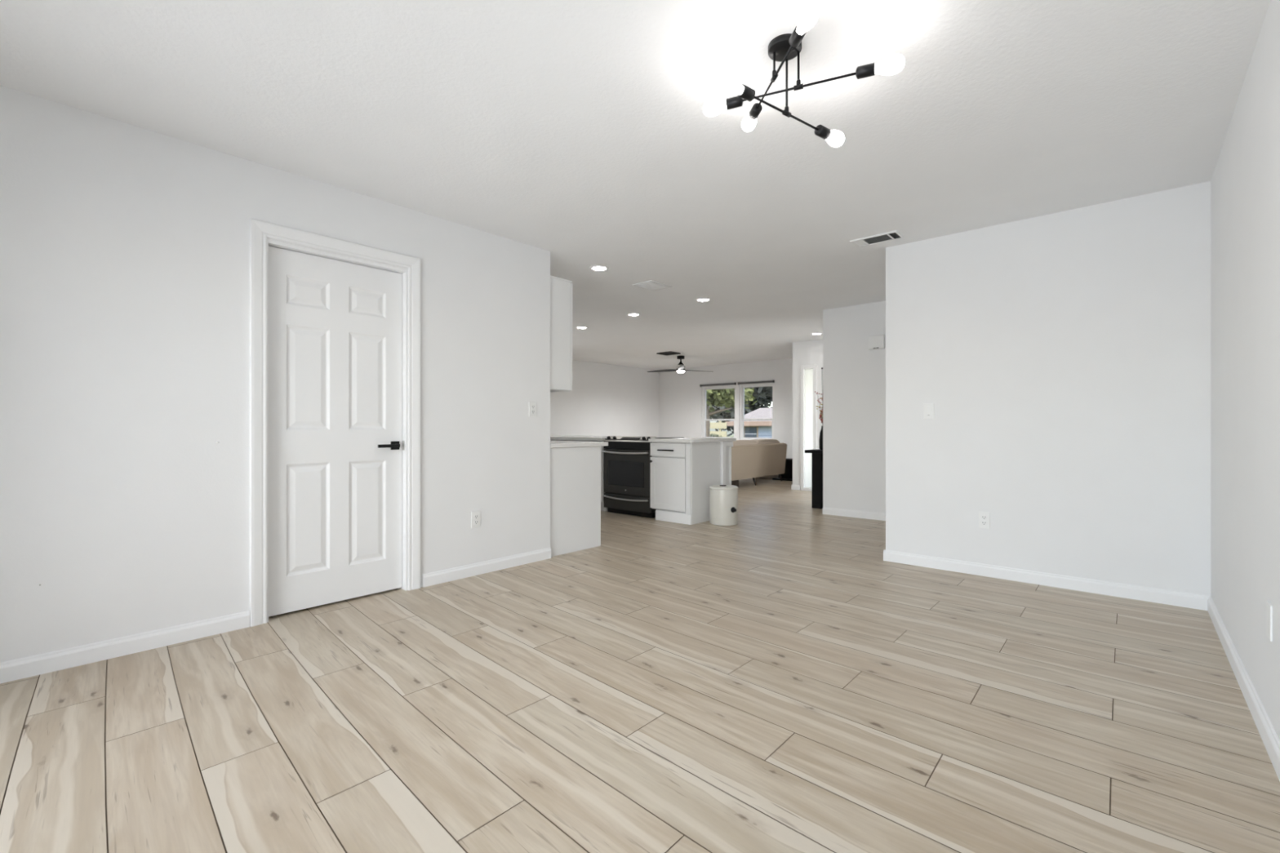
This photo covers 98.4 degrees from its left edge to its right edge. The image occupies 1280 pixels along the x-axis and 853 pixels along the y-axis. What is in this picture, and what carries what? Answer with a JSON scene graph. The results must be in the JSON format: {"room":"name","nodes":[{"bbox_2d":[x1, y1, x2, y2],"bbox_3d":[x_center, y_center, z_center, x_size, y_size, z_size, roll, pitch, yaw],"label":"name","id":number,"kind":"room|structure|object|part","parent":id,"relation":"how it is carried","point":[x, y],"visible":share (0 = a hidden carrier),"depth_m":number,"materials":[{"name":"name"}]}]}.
{"room":"empty dining room","nodes":[
{"label":"empty dining room","id":0,"kind":"room"},
{"bbox_2d":[0,84,550,662],"bbox_3d":[-1.959,-0.174,3.085,0.120,2.440,3.620,0,0,42],"label":"wall","id":1,"kind":"structure","parent":0,"point":[125,247],"depth_m":2.63,"materials":[{"name":"paint"}]},
{"bbox_2d":[0,610,249,684],"bbox_3d":[-2.576,1.004,2.288,0.014,0.083,1.610,0,0,42],"label":"baseboard","id":2,"kind":"structure","parent":1,"relation":"attached to","point":[52,661],"depth_m":2.51,"materials":[{"name":"paint"}]},
{"bbox_2d":[249,218,420,626],"bbox_3d":[-1.732,-0.021,3.237,0.018,2.133,0.926,0,0,42],"label":"trim","id":3,"kind":"structure","parent":1,"relation":"attached to","point":[260,231],"depth_m":2.95,"materials":[{"name":"paint"}]},
{"bbox_2d":[268,245,402,616],"bbox_3d":[-1.768,0.026,3.265,0.087,2.012,0.745,0,0,42],"label":"door","id":4,"kind":"structure","parent":1,"relation":"in","point":[335,326],"depth_m":3.23,"materials":[{"name":"paint"}]},
{"bbox_3d":[-1.573,0.121,3.453,0.044,0.020,0.133,0,0,42],"label":"lever","id":5,"kind":"part","parent":4,"relation":"part of","materials":[{"name":"black metal"}]},
{"bbox_3d":[-1.555,0.120,3.511,0.009,0.053,0.053,0,0,42],"label":"handle","id":6,"kind":"part","parent":4,"relation":"part of","materials":[{"name":"black metal"}]},
{"bbox_2d":[267,240,407,622],"bbox_3d":[-1.786,0.024,3.280,0.120,2.045,0.774,0,0,42],"label":"door frame","id":7,"kind":"structure","parent":1,"relation":"attached to","point":[271,243],"depth_m":3.52,"materials":[{"name":"paint"}]},
{"bbox_2d":[471,511,479,528],"bbox_3d":[-1.155,0.655,3.895,0.009,0.116,0.070,0,0,42],"label":"power outlet","id":8,"kind":"object","parent":1,"relation":"attached to","point":[475,516],"visible":1,"depth_m":3.89,"materials":[{"name":"plastic"}]},
{"bbox_2d":[422,547,551,587],"bbox_3d":[-1.062,1.004,3.997,0.014,0.083,1.063,0,0,42],"label":"baseboard","id":9,"kind":"structure","parent":1,"relation":"attached to","point":[433,578],"depth_m":3.93,"materials":[{"name":"paint"}]},
{"bbox_2d":[528,401,536,417],"bbox_3d":[-0.827,-0.132,4.266,0.009,0.116,0.070,0,0,42],"label":"power outlet","id":10,"kind":"object","parent":1,"relation":"attached to","point":[532,405],"visible":1,"depth_m":4.26,"materials":[{"name":"plastic"}]},
{"bbox_2d":[550,360,658,436],"bbox_3d":[-2.101,-0.174,10.871,0.120,2.440,7.850,0,0,42],"label":"wall","id":11,"kind":"structure","parent":0,"point":[604,399],"depth_m":12.34,"materials":[{"name":"paint"}]},
{"bbox_2d":[0,0,1270,369],"bbox_3d":[-0.269,-1.469,5.348,10.185,0.150,14.450,0,0,42],"label":"ceiling","id":12,"kind":"structure","parent":0,"point":[579,131],"depth_m":2.49,"materials":[{"name":"paint"}]},
{"bbox_2d":[576,326,587,328],"bbox_3d":[-0.819,-1.391,7.778,0.164,0.007,0.164,0,0,42],"label":"recessed light","id":13,"kind":"object","parent":12,"relation":"in","point":[578,327],"visible":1,"depth_m":7.77,"materials":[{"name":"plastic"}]},
{"bbox_2d":[590,265,608,271],"bbox_3d":[-0.359,-1.391,4.865,0.164,0.007,0.164,0,0,42],"label":"recessed light","id":14,"kind":"object","parent":12,"relation":"in","point":[596,268],"visible":1,"depth_m":4.85,"materials":[{"name":"plastic"}]},
{"bbox_2d":[626,313,639,315],"bbox_3d":[-0.079,-1.391,6.880,0.164,0.007,0.164,0,0,42],"label":"recessed light","id":15,"kind":"object","parent":12,"relation":"in","point":[628,314],"visible":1,"depth_m":6.86,"materials":[{"name":"plastic"}]},
{"bbox_2d":[632,280,671,291],"bbox_3d":[0.122,-1.388,5.462,0.250,0.012,0.320,0,0,42],"label":"ceiling vent","id":16,"kind":"object","parent":12,"relation":"in","point":[651,285],"visible":1,"depth_m":5.44,"materials":[{"name":"metal"}]},
{"bbox_2d":[656,351,680,355],"bbox_3d":[0.541,-1.383,10.475,0.340,0.022,0.300,0,0,42],"label":"ceiling vent","id":17,"kind":"object","parent":12,"relation":"in","point":[666,353],"visible":1,"depth_m":10.45,"materials":[{"name":"black metal"}]},
{"bbox_2d":[647,355,713,373],"bbox_3d":[0.821,-1.225,10.774,1.354,0.338,1.196,0,0,0],"label":"ceiling fan","id":18,"kind":"object","parent":12,"relation":"hanging from","point":[680,367],"visible":1,"depth_m":10.93,"materials":[{"name":"black metal"}]},
{"bbox_3d":[0.452,-1.122,11.169,0.700,0.032,0.138,0,0,32],"label":"fan blade","id":19,"kind":"part","parent":18,"relation":"part of","materials":[{"name":"black metal"}]},
{"bbox_3d":[0.796,-1.122,10.527,0.138,0.032,0.702,0,0,0],"label":"fan blade","id":20,"kind":"part","parent":18,"relation":"part of","materials":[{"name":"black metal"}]},
{"bbox_2d":[695,297,711,302],"bbox_3d":[0.695,-1.391,6.077,0.164,0.007,0.164,0,0,42],"label":"recessed light","id":21,"kind":"object","parent":12,"relation":"in","point":[700,300],"visible":1,"depth_m":6.07,"materials":[{"name":"plastic"}]},
{"bbox_2d":[702,2,905,147],"bbox_3d":[0.585,-1.268,2.039,0.684,0.253,0.670,0,0,42],"label":"ceiling lamp","id":22,"kind":"object","parent":12,"relation":"attached to","point":[785,47],"visible":1,"depth_m":1.99,"materials":[{"name":"black metal"}]},
{"bbox_3d":[0.300,-1.244,2.150,0.113,0.060,0.060,0,0,24],"label":"bulb","id":23,"kind":"part","parent":22,"relation":"part of","materials":[{"name":"white glass"}]},
{"bbox_3d":[0.316,-1.171,1.905,0.062,0.060,0.113,0,0,42],"label":"bulb","id":24,"kind":"part","parent":22,"relation":"part of","materials":[{"name":"white glass"}]},
{"bbox_2d":[725,95,743,110],"bbox_3d":[0.364,-1.244,2.122,0.062,0.039,0.039,0,0,24],"label":"socket","id":25,"kind":"object","parent":22,"relation":"attached to","point":[734,102],"depth_m":2.11,"materials":[{"name":"black metal"}]},
{"bbox_2d":[737,84,755,102],"bbox_3d":[0.374,-1.171,1.942,0.062,0.039,0.039,0,0,-36],"label":"socket","id":26,"kind":"object","parent":22,"relation":"attached to","point":[745,92],"depth_m":1.93,"materials":[{"name":"black metal"}]},
{"bbox_3d":[0.462,-1.281,2.315,0.060,0.060,0.113,0,0,-6],"label":"bulb","id":27,"kind":"part","parent":22,"relation":"part of","materials":[{"name":"white glass"}]},
{"bbox_2d":[748,102,762,119],"bbox_3d":[0.469,-1.281,2.246,0.039,0.039,0.062,0,0,-6],"label":"socket","id":28,"kind":"object","parent":22,"relation":"attached to","point":[757,108],"depth_m":2.23,"materials":[{"name":"black metal"}]},
{"bbox_3d":[0.493,-1.333,2.030,0.008,0.080,0.008,0,0,42],"label":"stem","id":29,"kind":"part","parent":22,"relation":"part of","materials":[{"name":"black metal"}]},
{"bbox_3d":[0.493,-1.281,2.030,0.008,0.008,0.380,0,0,-6],"label":"rod","id":30,"kind":"part","parent":22,"relation":"part of","materials":[{"name":"black metal"}]},
{"bbox_3d":[0.550,-1.278,2.070,0.008,0.190,0.008,0,0,42],"label":"stem","id":31,"kind":"part","parent":22,"relation":"part of","materials":[{"name":"black metal"}]},
{"bbox_3d":[0.550,-1.171,2.070,0.380,0.008,0.008,0,0,-36],"label":"rod","id":32,"kind":"part","parent":22,"relation":"part of","materials":[{"name":"black metal"}]},
{"bbox_2d":[788,25,806,47],"bbox_3d":[0.517,-1.281,1.815,0.039,0.039,0.062,0,0,-6],"label":"socket","id":33,"kind":"object","parent":22,"relation":"attached to","point":[797,35],"depth_m":1.80,"materials":[{"name":"black metal"}]},
{"bbox_3d":[0.581,-1.315,2.027,0.008,0.117,0.008,0,0,42],"label":"stem","id":34,"kind":"part","parent":22,"relation":"part of","materials":[{"name":"black metal"}]},
{"bbox_3d":[0.577,-1.244,2.029,0.410,0.008,0.008,0,0,24],"label":"rod","id":35,"kind":"part","parent":22,"relation":"part of","materials":[{"name":"black metal"}]},
{"bbox_3d":[0.525,-1.281,1.746,0.060,0.060,0.113,0,0,-6],"label":"bulb","id":36,"kind":"part","parent":22,"relation":"part of","materials":[{"name":"white glass"}]},
{"bbox_2d":[814,124,831,139],"bbox_3d":[0.725,-1.171,2.198,0.062,0.039,0.039,0,0,-36],"label":"socket","id":37,"kind":"object","parent":22,"relation":"attached to","point":[820,131],"depth_m":2.18,"materials":[{"name":"black metal"}]},
{"bbox_3d":[0.783,-1.171,2.235,0.062,0.060,0.113,0,0,42],"label":"bulb","id":38,"kind":"part","parent":22,"relation":"part of","materials":[{"name":"white glass"}]},
{"bbox_2d":[855,62,875,79],"bbox_3d":[0.789,-1.244,1.936,0.062,0.039,0.039,0,0,24],"label":"socket","id":39,"kind":"object","parent":22,"relation":"attached to","point":[867,70],"depth_m":1.92,"materials":[{"name":"black metal"}]},
{"bbox_3d":[0.853,-1.244,1.909,0.113,0.060,0.060,0,0,24],"label":"bulb","id":40,"kind":"part","parent":22,"relation":"part of","materials":[{"name":"white glass"}]},
{"bbox_2d":[849,230,903,247],"bbox_3d":[1.757,-1.389,4.103,0.330,0.010,0.176,0,0,42],"label":"ceiling vent","id":41,"kind":"object","parent":12,"relation":"in","point":[893,235],"visible":1,"depth_m":4.09,"materials":[{"name":"plastic"}]},
{"bbox_2d":[0,478,1279,852],"bbox_3d":[0.097,1.096,6.426,9.305,0.100,11.590,0,0,42],"label":"floor","id":42,"kind":"structure","parent":0,"point":[768,682],"depth_m":1.95,"materials":[{"name":"wood-look porcelain tile"},{"name":"grout"}]},
{"bbox_2d":[550,446,600,556],"bbox_3d":[-0.958,0.610,5.006,1.128,0.872,0.575,0,0,42],"label":"base cabinet","id":43,"kind":"object","parent":42,"relation":"on","point":[575,472],"visible":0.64,"depth_m":4.62,"materials":[{"name":"paint"}]},
{"bbox_2d":[550,440,608,448],"bbox_3d":[-0.944,0.155,5.044,1.198,0.034,0.650,0,0,42],"label":"countertop","id":44,"kind":"structure","parent":43,"relation":"on","point":[553,444],"depth_m":4.67,"materials":[{"name":"stone"}]},
{"bbox_2d":[550,439,608,511],"bbox_3d":[-0.772,0.610,7.437,1.382,0.872,0.600,0,0,42],"label":"base cabinet","id":45,"kind":"object","parent":42,"relation":"on","point":[602,508],"visible":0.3,"depth_m":6.77,"materials":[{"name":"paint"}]},
{"bbox_3d":[-0.708,0.551,6.991,0.680,0.734,0.019,0,0,42],"label":"door","id":46,"kind":"part","parent":45,"relation":"part of","materials":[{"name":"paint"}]},
{"bbox_2d":[550,435,736,442],"bbox_3d":[-0.190,0.155,7.064,2.748,0.034,0.875,0,0,42],"label":"countertop","id":47,"kind":"structure","parent":45,"relation":"on","point":[559,437],"depth_m":6.30,"materials":[{"name":"stone"}]},
{"bbox_2d":[602,435,680,518],"bbox_3d":[0.024,0.581,6.719,0.752,0.930,0.699,0,0,42],"label":"range","id":48,"kind":"object","parent":42,"relation":"on","point":[626,458],"visible":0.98,"depth_m":6.48,"materials":[{"name":"black metal"}]},
{"bbox_3d":[-0.187,0.307,6.481,0.705,0.034,0.064,0,0,42],"label":"handle","id":49,"kind":"part","parent":48,"relation":"part of","materials":[{"name":"silver metal"}]},
{"bbox_3d":[-0.183,0.848,6.485,0.703,0.034,0.053,0,0,42],"label":"handle","id":50,"kind":"part","parent":48,"relation":"part of","materials":[{"name":"silver metal"}]},
{"bbox_3d":[-0.160,0.898,6.512,0.736,0.171,0.028,0,0,42],"label":"storage drawer","id":51,"kind":"part","parent":48,"relation":"part of","materials":[{"name":"black metal"}]},
{"bbox_3d":[-0.160,0.537,6.512,0.736,0.527,0.028,0,0,42],"label":"oven door","id":52,"kind":"part","parent":48,"relation":"part of","materials":[{"name":"black metal"}]},
{"bbox_3d":[-0.132,0.150,6.543,0.744,0.068,0.110,0,0,42],"label":"control panel","id":53,"kind":"part","parent":48,"relation":"part of","materials":[{"name":"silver metal"}]},
{"bbox_2d":[655,436,680,438],"bbox_3d":[0.076,0.136,6.778,0.752,0.011,0.540,0,0,42],"label":"cooktop","id":54,"kind":"object","parent":48,"relation":"in","point":[655,437],"depth_m":6.66,"materials":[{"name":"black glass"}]},
{"bbox_2d":[649,441,719,524],"bbox_3d":[0.513,0.610,6.273,0.574,0.872,0.638,0,0,42],"label":"base cabinet","id":55,"kind":"object","parent":42,"relation":"on","point":[682,474],"visible":1,"depth_m":6.06,"materials":[{"name":"paint"}]},
{"bbox_3d":[0.284,0.261,6.075,0.220,0.017,0.038,0,0,42],"label":"bar handle","id":56,"kind":"part","parent":55,"relation":"part of","materials":[{"name":"black plastic"}]},
{"bbox_3d":[0.305,0.257,6.094,0.492,0.146,0.019,0,0,42],"label":"drawer","id":57,"kind":"part","parent":55,"relation":"part of","materials":[{"name":"paint"}]},
{"bbox_3d":[0.305,0.631,6.094,0.492,0.574,0.019,0,0,42],"label":"door","id":58,"kind":"part","parent":55,"relation":"part of","materials":[{"name":"paint"}]},
{"bbox_3d":[0.522,0.552,5.914,0.060,0.757,0.030,0,0,42],"label":"frame","id":59,"kind":"part","parent":55,"relation":"part of","materials":[{"name":"paint"}]},
{"bbox_3d":[0.729,0.610,6.094,0.009,0.872,0.540,0,0,42],"label":"panel","id":60,"kind":"part","parent":55,"relation":"part of","materials":[{"name":"paint"}]},
{"bbox_2d":[709,484,737,525],"bbox_3d":[0.906,0.840,5.977,0.305,0.412,0.305,0,0,15],"label":"waste bin","id":61,"kind":"object","parent":42,"relation":"on","point":[723,499],"visible":1,"depth_m":5.85,"materials":[{"name":"white plastic"}]},
{"bbox_3d":[0.906,0.656,5.977,0.306,0.028,0.306,0,0,42],"label":"lid","id":62,"kind":"part","parent":61,"relation":"part of","materials":[{"name":"white plastic"}]},
{"bbox_3d":[0.991,0.881,5.833,0.059,0.060,0.045,0,0,-30],"label":"knob","id":63,"kind":"part","parent":61,"relation":"part of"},
{"bbox_2d":[731,439,786,488],"bbox_3d":[1.608,0.645,9.890,0.904,0.812,2.640,0,0,42],"label":"sofa","id":64,"kind":"object","parent":42,"relation":"on","point":[755,458],"visible":0.38,"depth_m":9.80,"materials":[{"name":"fabric"}]},
{"bbox_2d":[733,440,757,444],"bbox_3d":[1.751,0.433,9.764,0.359,0.389,0.896,0,0,42],"label":"cushion","id":65,"kind":"object","parent":64,"relation":"on","point":[738,442],"depth_m":9.66,"materials":[{"name":"fabric"}]},
{"bbox_2d":[753,439,779,444],"bbox_3d":[2.321,0.433,10.407,0.359,0.389,0.896,0,0,42],"label":"cushion","id":66,"kind":"object","parent":64,"relation":"on","point":[758,441],"depth_m":10.24,"materials":[{"name":"fabric"}]},
{"bbox_2d":[755,474,778,479],"bbox_3d":[2.581,0.978,11.300,0.640,0.134,0.640,0,0,42],"label":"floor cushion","id":67,"kind":"object","parent":42,"relation":"on","point":[771,477],"visible":0.2,"depth_m":11.01,"materials":[{"name":"fabric"}]},
{"bbox_2d":[772,457,792,480],"bbox_3d":[2.887,0.841,10.868,0.430,0.410,0.400,0,0,42],"label":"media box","id":68,"kind":"object","parent":42,"relation":"on","point":[788,475],"visible":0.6,"depth_m":10.67,"materials":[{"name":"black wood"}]},
{"bbox_3d":[2.887,1.031,10.868,0.430,0.030,0.400,0,0,42],"label":"plate","id":69,"kind":"part","parent":68,"relation":"part of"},
{"bbox_2d":[804,448,822,508],"bbox_3d":[2.501,0.675,7.043,0.695,0.742,0.340,0,0,42],"label":"console table","id":70,"kind":"object","parent":42,"relation":"on","point":[816,454],"visible":0.38,"depth_m":7.05,"materials":[{"name":"black wood"}]},
{"bbox_3d":[2.354,0.694,7.172,0.125,0.704,0.310,0,0,42],"label":"leg","id":71,"kind":"part","parent":70,"relation":"part of","materials":[{"name":"black wood"}]},
{"bbox_2d":[814,367,822,449],"bbox_3d":[2.391,-0.236,7.231,0.150,1.080,0.196,0,0,42],"label":"flower vase","id":72,"kind":"object","parent":70,"relation":"on","point":[820,441],"visible":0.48,"depth_m":7.22,"materials":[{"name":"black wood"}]},
{"bbox_2d":[658,358,792,458],"bbox_3d":[2.202,-0.174,12.222,4.530,2.440,0.122,0,0,42],"label":"wall","id":73,"kind":"structure","parent":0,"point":[680,394],"depth_m":12.68,"materials":[{"name":"paint"}]},
{"bbox_2d":[699,382,736,386],"bbox_3d":[1.755,-0.944,12.502,0.938,0.052,0.054,0,0,42],"label":"roller shade","id":74,"kind":"object","parent":73,"relation":"attached to","point":[726,384],"visible":1,"depth_m":12.48,"materials":[{"name":"fabric"}]},
{"bbox_2d":[702,384,736,438],"bbox_3d":[1.816,-0.306,12.571,0.930,1.245,0.070,0,0,42],"label":"window","id":75,"kind":"structure","parent":73,"relation":"attached to","point":[704,388],"depth_m":12.69,"materials":[{"name":"paint"}]},
{"bbox_3d":[1.807,0.050,12.560,0.838,0.442,0.026,0,0,42],"label":"sash","id":76,"kind":"part","parent":75,"relation":"part of","materials":[{"name":"glass"}]},
{"bbox_3d":[1.826,-0.507,12.582,0.838,0.753,0.026,0,0,42],"label":"sash","id":77,"kind":"part","parent":75,"relation":"part of","materials":[{"name":"glass"}]},
{"bbox_2d":[737,380,774,384],"bbox_3d":[2.481,-0.944,11.859,0.858,0.052,0.054,0,0,42],"label":"roller shade","id":78,"kind":"object","parent":73,"relation":"attached to","point":[766,381],"visible":1,"depth_m":11.82,"materials":[{"name":"fabric"}]},
{"bbox_2d":[739,382,774,439],"bbox_3d":[2.543,-0.306,11.928,0.850,1.245,0.070,0,0,42],"label":"window","id":79,"kind":"structure","parent":73,"relation":"attached to","point":[742,387],"depth_m":12.02,"materials":[{"name":"paint"}]},
{"bbox_3d":[2.551,-0.507,11.938,0.694,0.689,0.004,0,0,42],"label":"pane","id":80,"kind":"part","parent":79,"relation":"part of","materials":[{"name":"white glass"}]},
{"bbox_3d":[2.533,0.050,11.917,0.758,0.442,0.026,0,0,42],"label":"sash","id":81,"kind":"part","parent":79,"relation":"part of","materials":[{"name":"glass"}]},
{"bbox_3d":[2.552,-0.507,11.938,0.758,0.753,0.026,0,0,42],"label":"sash","id":82,"kind":"part","parent":79,"relation":"part of","materials":[{"name":"glass"}]},
{"bbox_2d":[725,446,729,484],"bbox_3d":[-0.011,0.610,7.297,2.708,0.872,0.130,0,0,42],"label":"wall","id":83,"kind":"structure","parent":0,"point":[727,449],"depth_m":6.42,"materials":[{"name":"paint"}]},
{"bbox_2d":[720,441,725,484],"bbox_3d":[0.942,0.610,6.325,0.057,0.872,0.060,0,0,42],"label":"trim","id":84,"kind":"structure","parent":83,"relation":"attached to","point":[722,444],"depth_m":6.30,"materials":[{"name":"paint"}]},
{"bbox_2d":[725,441,733,447],"bbox_3d":[1.023,0.205,6.411,0.034,0.062,0.165,0,0,42],"label":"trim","id":85,"kind":"structure","parent":83,"relation":"attached to","point":[728,444],"depth_m":6.40,"materials":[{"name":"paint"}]},
{"bbox_2d":[729,446,731,484],"bbox_3d":[1.055,0.610,6.446,0.015,0.872,0.020,0,0,42],"label":"trim","id":86,"kind":"structure","parent":83,"relation":"attached to","point":[730,446],"depth_m":6.44,"materials":[{"name":"paint"}]},
{"bbox_2d":[792,339,822,484],"bbox_3d":[3.903,-0.174,9.301,1.890,2.440,2.000,0,0,42],"label":"wall","id":87,"kind":"structure","parent":0,"point":[811,352],"depth_m":9.10,"materials":[{"name":"paint"}]},
{"bbox_2d":[791,484,800,490],"bbox_3d":[2.575,1.004,9.132,0.154,0.083,0.014,0,0,42],"label":"baseboard","id":88,"kind":"structure","parent":87,"relation":"attached to","point":[793,486],"depth_m":9.12,"materials":[{"name":"paint"}]},
{"bbox_2d":[800,364,817,491],"bbox_3d":[2.756,0.021,9.001,0.270,2.050,0.070,0,0,42],"label":"window","id":89,"kind":"structure","parent":87,"relation":"in","point":[808,372],"depth_m":9.03,"materials":[{"name":"glass"}]},
{"bbox_3d":[2.769,0.029,9.020,0.160,1.935,0.007,0,0,42],"label":"pane","id":90,"kind":"part","parent":89,"relation":"part of","materials":[{"name":"clear glass"}]},
{"bbox_2d":[822,301,885,513],"bbox_3d":[2.767,-0.174,6.179,1.440,2.440,0.120,0,0,42],"label":"wall","id":91,"kind":"structure","parent":0,"point":[854,375],"depth_m":6.36,"materials":[{"name":"paint"}]},
{"bbox_2d":[822,506,885,520],"bbox_3d":[2.678,1.004,6.168,1.320,0.083,0.014,0,0,42],"label":"baseboard","id":92,"kind":"structure","parent":91,"relation":"attached to","point":[829,511],"depth_m":6.35,"materials":[{"name":"paint"}]},
{"bbox_2d":[868,334,884,350],"bbox_3d":[2.643,-0.939,6.174,0.170,0.150,0.052,0,0,42],"label":"door chime","id":93,"kind":"object","parent":91,"relation":"attached to","point":[875,342],"visible":1,"depth_m":6.15,"materials":[{"name":"plastic"}]},
{"bbox_2d":[885,181,1210,595],"bbox_3d":[3.254,-0.174,4.398,1.890,2.440,1.900,0,0,42],"label":"wall partition","id":94,"kind":"structure","parent":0,"point":[1062,359],"depth_m":3.60,"materials":[{"name":"paint"}]},
{"bbox_2d":[924,403,933,418],"bbox_3d":[2.145,-0.113,4.105,0.070,0.116,0.010,0,0,42],"label":"light switch","id":95,"kind":"object","parent":94,"relation":"attached to","point":[928,407],"visible":1,"depth_m":4.10,"materials":[{"name":"plastic"}]},
{"bbox_2d":[978,511,990,528],"bbox_3d":[2.410,0.656,3.870,0.070,0.116,0.009,0,0,42],"label":"power outlet","id":96,"kind":"object","parent":94,"relation":"attached to","point":[984,517],"visible":1,"depth_m":3.87,"materials":[{"name":"plastic"}]},
{"bbox_2d":[981,515,986,519],"bbox_3d":[2.409,0.636,3.869,0.033,0.028,0.003,0,0,42],"label":"receptacle","id":97,"kind":"object","parent":96,"relation":"attached to","point":[983,517],"depth_m":3.87,"materials":[{"name":"plastic"}]},
{"bbox_2d":[981,520,986,524],"bbox_3d":[2.409,0.675,3.869,0.033,0.028,0.003,0,0,42],"label":"receptacle","id":98,"kind":"object","parent":96,"relation":"attached to","point":[983,522],"depth_m":3.87,"materials":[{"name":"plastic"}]},
{"bbox_2d":[883,549,1209,610],"bbox_3d":[2.570,1.004,3.726,1.784,0.083,0.014,0,0,42],"label":"baseboard","id":99,"kind":"structure","parent":94,"relation":"attached to","point":[1199,602],"depth_m":3.59,"materials":[{"name":"paint"}]},
{"bbox_2d":[1210,0,1279,739],"bbox_3d":[1.530,-0.174,1.116,0.120,2.440,5.300,0,0,42],"label":"wall","id":100,"kind":"structure","parent":0,"point":[1245,182],"depth_m":2.11,"materials":[{"name":"paint"}]},
{"bbox_2d":[1207,595,1279,781],"bbox_3d":[1.480,1.004,1.161,0.014,0.083,5.300,0,0,42],"label":"baseboard","id":101,"kind":"structure","parent":100,"relation":"attached to","point":[1271,741],"depth_m":2.06,"materials":[{"name":"paint"}]},
{"bbox_2d":[1266,600,1272,641],"bbox_3d":[2.056,0.635,1.806,0.006,0.116,0.070,0,0,42],"label":"wall jack","id":102,"kind":"object","parent":100,"relation":"attached to","point":[1268,606],"visible":1,"depth_m":1.80,"materials":[{"name":"plastic"}]},
{"bbox_3d":[-2.771,-0.174,6.141,5.148,2.440,0.120,0,0,42],"label":"wall","id":103,"kind":"structure","parent":0,"visible":0},
{"bbox_2d":[550,275,572,392],"bbox_3d":[-1.008,-0.750,4.826,0.992,0.909,0.245,0,0,42],"label":"upper cabinet","id":104,"kind":"object","parent":103,"relation":"attached to","point":[561,290],"visible":0.3,"depth_m":4.50,"materials":[{"name":"paint"}]},
{"bbox_3d":[-1.011,-1.198,4.822,0.992,0.012,0.234,0,0,42],"label":"crown","id":105,"kind":"part","parent":104,"relation":"part of","materials":[{"name":"paint"}]},
{"label":"outside","id":106,"kind":"structure","parent":0,"visible":0},
{"bbox_3d":[15.573,1.296,40.208,90.000,0.200,59.150,0,0,42],"label":"ground","id":107,"kind":"structure","parent":106,"visible":0},
{"bbox_2d":[709,433,721,436],"bbox_3d":[3.117,0.813,23.426,1.083,1.064,1.032,0,0,42],"label":"shrub","id":108,"kind":"object","parent":107,"relation":"on","point":[712,434],"visible":0.07,"depth_m":23.33,"materials":[{"name":"green plant"}]},
{"bbox_2d":[710,420,726,436],"bbox_3d":[0.054,0.446,30.075,11.000,1.500,0.140,0,0,42],"label":"fence","id":109,"kind":"object","parent":107,"relation":"on","point":[720,425],"visible":0.09,"depth_m":26.67,"materials":[{"name":"beige wood"}]},
{"bbox_2d":[706,387,757,436],"bbox_3d":[2.232,-0.817,21.047,3.816,4.059,4.155,0,0,-34],"label":"leafy tree","id":110,"kind":"object","parent":107,"relation":"on","point":[726,397],"visible":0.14,"depth_m":20.40,"materials":[{"name":"green plant"}]},
{"bbox_3d":[2.232,-1.671,21.047,3.816,2.353,4.155,0,0,-34],"label":"crown","id":111,"kind":"part","parent":110,"relation":"part of","materials":[{"name":"green plant"}]},
{"bbox_2d":[708,386,772,436],"bbox_3d":[8.245,-2.626,45.910,10.339,7.661,12.593,0,0,42],"label":"leafy tree","id":112,"kind":"object","parent":107,"relation":"on","point":[763,395],"visible":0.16,"depth_m":44.42,"materials":[{"name":"green plant"}]},
{"bbox_2d":[724,408,772,437],"bbox_3d":[13.358,0.396,32.879,14.040,3.300,8.460,0,0,42],"label":"house","id":113,"kind":"structure","parent":107,"relation":"on","point":[752,428],"depth_m":33.92,"materials":[{"name":"paint"}]},
{"bbox_3d":[9.092,1.021,31.985,5.000,2.050,0.045,0,0,42],"label":"garage door","id":114,"kind":"part","parent":113,"relation":"part of","materials":[{"name":"white metal"}]}
]}

